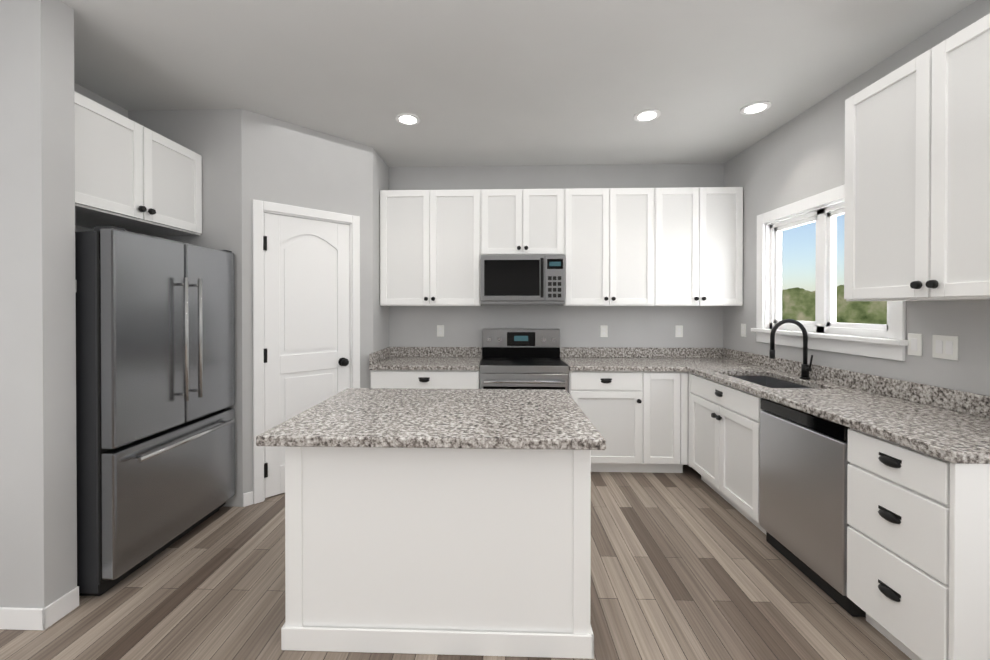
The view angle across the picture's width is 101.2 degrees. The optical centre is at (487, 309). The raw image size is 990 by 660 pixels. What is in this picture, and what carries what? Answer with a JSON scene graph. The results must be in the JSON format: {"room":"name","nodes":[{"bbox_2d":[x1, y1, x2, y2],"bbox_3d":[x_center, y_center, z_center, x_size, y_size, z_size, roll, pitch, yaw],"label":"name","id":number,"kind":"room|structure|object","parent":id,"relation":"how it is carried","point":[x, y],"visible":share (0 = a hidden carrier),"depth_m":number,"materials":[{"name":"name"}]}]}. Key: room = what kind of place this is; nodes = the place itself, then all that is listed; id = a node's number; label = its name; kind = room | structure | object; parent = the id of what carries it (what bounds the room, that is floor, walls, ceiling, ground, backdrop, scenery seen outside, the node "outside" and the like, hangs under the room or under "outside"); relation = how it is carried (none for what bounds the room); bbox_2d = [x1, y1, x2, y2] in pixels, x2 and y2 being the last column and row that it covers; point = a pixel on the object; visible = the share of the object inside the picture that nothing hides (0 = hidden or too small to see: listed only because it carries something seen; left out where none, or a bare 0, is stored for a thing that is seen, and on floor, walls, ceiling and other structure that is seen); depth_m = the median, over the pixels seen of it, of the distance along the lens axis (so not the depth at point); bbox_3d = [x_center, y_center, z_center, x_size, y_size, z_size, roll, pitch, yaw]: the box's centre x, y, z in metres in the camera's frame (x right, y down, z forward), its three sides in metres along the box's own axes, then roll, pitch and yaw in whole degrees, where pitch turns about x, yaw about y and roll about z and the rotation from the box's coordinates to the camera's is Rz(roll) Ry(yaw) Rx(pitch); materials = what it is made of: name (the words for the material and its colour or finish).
{"room":"kitchen","nodes":[
{"label":"kitchen","id":0,"kind":"room"},
{"bbox_2d":[0,0,76,607],"bbox_3d":[-2.949,-0.004,1.897,1.970,2.840,0.140,0,0,2],"label":"wall","id":1,"kind":"structure","parent":0,"point":[38,516],"depth_m":1.80,"materials":[{"name":"grey paint"}]},
{"bbox_2d":[0,604,51,629],"bbox_3d":[-2.870,1.368,1.826,1.833,0.095,0.013,0,0,2],"label":"baseboard","id":2,"kind":"structure","parent":1,"relation":"attached to","point":[21,618],"depth_m":1.79,"materials":[{"name":"white wood"}]},
{"bbox_2d":[74,82,127,231],"bbox_3d":[-2.636,-0.011,3.058,0.120,2.840,2.200,0,0,2],"label":"wall","id":3,"kind":"structure","parent":0,"point":[87,93],"depth_m":2.68,"materials":[{"name":"grey paint"}]},
{"bbox_2d":[74,91,201,235],"bbox_3d":[-2.304,-0.815,2.427,0.580,0.575,0.962,0,0,2],"label":"upper cabinet","id":4,"kind":"object","parent":3,"relation":"attached to","point":[132,176],"visible":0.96,"depth_m":2.37,"materials":[{"name":"white wood"}]},
{"bbox_2d":[128,109,242,506],"bbox_3d":[-2.163,-0.011,2.972,0.830,2.840,0.120,0,0,2],"label":"wall","id":5,"kind":"structure","parent":0,"point":[212,138],"depth_m":2.90,"materials":[{"name":"grey paint"}]},
{"bbox_2d":[241,109,372,492],"bbox_3d":[-1.421,-0.012,3.290,1.015,2.840,0.120,0,0,-43],"label":"wall","id":6,"kind":"structure","parent":0,"point":[284,162],"depth_m":3.15,"materials":[{"name":"grey paint"}]},
{"bbox_2d":[252,199,359,503],"bbox_3d":[-1.422,0.304,3.245,0.818,2.207,0.186,0,0,-43],"label":"pantry door","id":7,"kind":"structure","parent":6,"relation":"in","point":[306,308],"depth_m":3.17,"materials":[{"name":"white wood"}]},
{"bbox_2d":[373,148,388,351],"bbox_3d":[-1.062,-0.015,3.851,0.120,2.840,0.512,0,0,2],"label":"wall","id":8,"kind":"structure","parent":0,"point":[380,313],"depth_m":3.75,"materials":[{"name":"grey paint"}]},
{"bbox_2d":[0,465,911,659],"bbox_3d":[-0.762,1.475,0.219,6.550,0.100,8.270,0,0,2],"label":"floor","id":9,"kind":"structure","parent":0,"point":[688,563],"depth_m":1.98,"materials":[{"name":"wood"}]},
{"bbox_2d":[75,226,235,595],"bbox_3d":[-2.154,0.502,2.434,0.830,1.822,0.912,0,0,2],"label":"refrigerator","id":10,"kind":"object","parent":9,"relation":"on","point":[155,388],"visible":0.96,"depth_m":2.16,"materials":[{"name":"grey metal"}]},
{"bbox_2d":[371,368,479,388],"bbox_3d":[-0.530,0.960,3.783,0.940,0.888,0.620,0,0,2],"label":"base cabinet","id":11,"kind":"object","parent":9,"relation":"on","point":[409,379],"depth_m":3.47,"materials":[{"name":"white wood"}]},
{"bbox_2d":[369,347,481,370],"bbox_3d":[-0.532,0.445,3.771,0.940,0.140,0.638,0,0,2],"label":"countertop","id":12,"kind":"structure","parent":11,"relation":"on","point":[389,358],"depth_m":3.83,"materials":[{"name":"grey stone"}]},
{"bbox_2d":[281,448,593,658],"bbox_3d":[-0.199,0.970,2.076,1.291,0.889,0.823,0,0,2],"label":"kitchen island","id":13,"kind":"object","parent":9,"relation":"on","point":[441,521],"depth_m":1.68,"materials":[{"name":"white wood"}]},
{"bbox_2d":[256,388,605,451],"bbox_3d":[-0.209,0.505,2.011,1.340,0.040,0.941,0,0,2],"label":"island countertop","id":14,"kind":"structure","parent":13,"relation":"on","point":[457,420],"depth_m":1.75,"materials":[{"name":"grey stone"}]},
{"bbox_2d":[480,329,568,391],"bbox_3d":[0.321,0.798,3.708,0.756,1.215,0.657,0,0,2],"label":"range","id":15,"kind":"object","parent":9,"relation":"on","point":[521,359],"visible":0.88,"depth_m":3.77,"materials":[{"name":"silver metal"}]},
{"bbox_2d":[568,370,654,472],"bbox_3d":[1.042,0.961,3.732,0.675,0.888,0.620,0,0,2],"label":"base cabinet","id":16,"kind":"object","parent":9,"relation":"on","point":[639,421],"depth_m":3.43,"materials":[{"name":"white wood"}]},
{"bbox_2d":[560,347,684,371],"bbox_3d":[1.187,0.445,3.714,0.962,0.140,0.643,0,0,2],"label":"countertop","id":17,"kind":"structure","parent":16,"relation":"on","point":[640,359],"depth_m":3.87,"materials":[{"name":"grey stone"}]},
{"bbox_2d":[651,372,688,472],"bbox_3d":[1.470,0.961,3.718,0.436,0.888,0.620,0,0,2],"label":"base cabinet","id":18,"kind":"object","parent":9,"relation":"on","point":[670,398],"depth_m":3.42,"materials":[{"name":"white wood"}]},
{"bbox_2d":[760,398,865,616],"bbox_3d":[1.930,0.974,2.148,0.589,0.880,0.602,0,0,2],"label":"dishwasher","id":19,"kind":"object","parent":9,"relation":"on","point":[804,463],"visible":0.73,"depth_m":2.08,"materials":[{"name":"silver metal"}]},
{"bbox_2d":[847,428,989,659],"bbox_3d":[1.921,0.973,1.619,0.643,0.888,0.448,0,0,2],"label":"base cabinet","id":20,"kind":"object","parent":9,"relation":"on","point":[918,557],"depth_m":1.52,"materials":[{"name":"white wood"}]},
{"bbox_2d":[669,348,989,463],"bbox_3d":[1.956,0.451,2.694,0.643,0.140,2.630,0,0,2],"label":"countertop","id":21,"kind":"structure","parent":20,"relation":"on","point":[949,425],"depth_m":2.06,"materials":[{"name":"grey stone"}]},
{"bbox_2d":[732,376,809,387],"bbox_3d":[1.959,0.624,2.832,0.424,0.205,0.704,0,0,2],"label":"sink basin","id":22,"kind":"object","parent":21,"relation":"in","point":[769,382],"visible":0.04,"depth_m":3.12,"materials":[{"name":"silver metal"}]},
{"bbox_2d":[769,319,812,378],"bbox_3d":[2.103,0.272,2.812,0.271,0.416,0.086,0,0,2],"label":"faucet","id":23,"kind":"object","parent":21,"relation":"on","point":[805,367],"visible":1,"depth_m":2.81,"materials":[{"name":"black metal"}]},
{"bbox_2d":[61,0,976,166],"bbox_3d":[-0.762,-1.465,0.202,6.550,0.100,8.270,0,0,2],"label":"ceiling","id":24,"kind":"structure","parent":0,"point":[517,82],"depth_m":2.37,"materials":[{"name":"paint"}]},
{"bbox_2d":[395,113,419,124],"bbox_3d":[-0.595,-1.426,3.044,0.184,0.010,0.184,0,0,2],"label":"recessed light","id":25,"kind":"object","parent":24,"relation":"in","point":[407,119],"visible":1,"depth_m":3.03,"materials":[{"name":"white plastic"}]},
{"bbox_2d":[634,109,660,121],"bbox_3d":[1.174,-1.425,2.986,0.184,0.010,0.184,0,0,2],"label":"recessed light","id":26,"kind":"object","parent":24,"relation":"in","point":[646,115],"visible":0.96,"depth_m":2.97,"materials":[{"name":"white plastic"}]},
{"bbox_2d":[740,101,770,114],"bbox_3d":[1.896,-1.425,2.873,0.184,0.010,0.184,0,0,2],"label":"recessed light","id":27,"kind":"object","parent":24,"relation":"in","point":[755,107],"visible":0.96,"depth_m":2.86,"materials":[{"name":"white plastic"}]},
{"bbox_2d":[389,163,723,347],"bbox_3d":[-0.610,-0.017,4.153,6.500,2.840,0.120,0,0,2],"label":"wall","id":28,"kind":"structure","parent":0,"point":[579,326],"depth_m":4.04,"materials":[{"name":"grey paint"}]},
{"bbox_2d":[380,189,487,305],"bbox_3d":[-0.492,-0.573,3.914,1.007,1.076,0.340,0,0,2],"label":"upper cabinet","id":29,"kind":"object","parent":28,"relation":"attached to","point":[433,243],"depth_m":3.75,"materials":[{"name":"white wood"}]},
{"bbox_2d":[437,325,443,336],"bbox_3d":[-0.472,0.213,4.084,0.072,0.116,0.008,0,0,2],"label":"electrical outlet","id":30,"kind":"object","parent":28,"relation":"attached to","point":[440,330],"visible":1,"depth_m":4.08,"materials":[{"name":"white plastic"}]},
{"bbox_2d":[488,189,567,254],"bbox_3d":[0.326,-0.805,3.886,0.762,0.612,0.340,0,0,2],"label":"upper cabinet","id":31,"kind":"object","parent":28,"relation":"attached to","point":[520,221],"depth_m":3.72,"materials":[{"name":"white wood"}]},
{"bbox_2d":[481,255,564,304],"bbox_3d":[0.325,-0.273,3.849,0.756,0.445,0.418,0,0,2],"label":"microwave","id":32,"kind":"object","parent":31,"relation":"attached to","point":[522,279],"visible":1,"depth_m":3.64,"materials":[{"name":"silver metal"}]},
{"bbox_2d":[600,325,607,336],"bbox_3d":[1.157,0.214,4.032,0.072,0.116,0.008,0,0,2],"label":"electrical outlet","id":33,"kind":"object","parent":28,"relation":"attached to","point":[603,330],"visible":1,"depth_m":4.03,"materials":[{"name":"white plastic"}]},
{"bbox_2d":[559,188,663,305],"bbox_3d":[1.115,-0.573,3.861,0.949,1.076,0.340,0,0,2],"label":"upper cabinet","id":34,"kind":"object","parent":28,"relation":"attached to","point":[615,257],"depth_m":3.70,"materials":[{"name":"white wood"}]},
{"bbox_2d":[675,325,682,336],"bbox_3d":[1.892,0.214,4.008,0.072,0.116,0.008,0,0,2],"label":"electrical outlet","id":35,"kind":"object","parent":28,"relation":"attached to","point":[678,330],"visible":1,"depth_m":4.01,"materials":[{"name":"white plastic"}]},
{"bbox_2d":[664,187,742,305],"bbox_3d":[1.885,-0.573,3.836,0.858,1.076,0.340,0,0,2],"label":"upper cabinet","id":36,"kind":"object","parent":28,"relation":"attached to","point":[681,246],"depth_m":3.67,"materials":[{"name":"white wood"}]},
{"bbox_2d":[723,0,989,395],"bbox_3d":[2.265,0.006,0.087,0.140,2.840,7.820,0,0,2],"label":"wall","id":37,"kind":"structure","parent":0,"point":[801,156],"depth_m":2.68,"materials":[{"name":"grey paint"}]},
{"bbox_2d":[741,324,745,336],"bbox_3d":[2.306,0.186,3.659,0.008,0.116,0.072,0,0,2],"label":"electrical outlet","id":38,"kind":"object","parent":37,"relation":"attached to","point":[743,330],"visible":1,"depth_m":3.65,"materials":[{"name":"white plastic"}]},
{"bbox_2d":[751,184,908,360],"bbox_3d":[2.306,-0.260,2.821,0.155,1.070,1.300,0,0,2],"label":"window","id":39,"kind":"structure","parent":37,"relation":"in","point":[827,207],"depth_m":2.81,"materials":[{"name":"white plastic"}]},
{"bbox_2d":[908,333,921,355],"bbox_3d":[2.256,0.184,2.145,0.009,0.116,0.072,0,0,2],"label":"light switch","id":40,"kind":"object","parent":37,"relation":"attached to","point":[915,345],"visible":1,"depth_m":2.14,"materials":[{"name":"white plastic"}]},
{"bbox_2d":[844,13,989,300],"bbox_3d":[2.076,-0.588,1.712,0.340,1.090,0.958,0,0,2],"label":"upper cabinet","id":41,"kind":"object","parent":37,"relation":"attached to","point":[917,185],"visible":1,"depth_m":1.75,"materials":[{"name":"white wood"}]},
{"bbox_2d":[932,335,957,360],"bbox_3d":[2.252,0.185,2.000,0.009,0.116,0.115,0,0,2],"label":"light switch","id":42,"kind":"object","parent":37,"relation":"attached to","point":[944,347],"visible":1,"depth_m":2.00,"materials":[{"name":"white plastic"}]}
]}

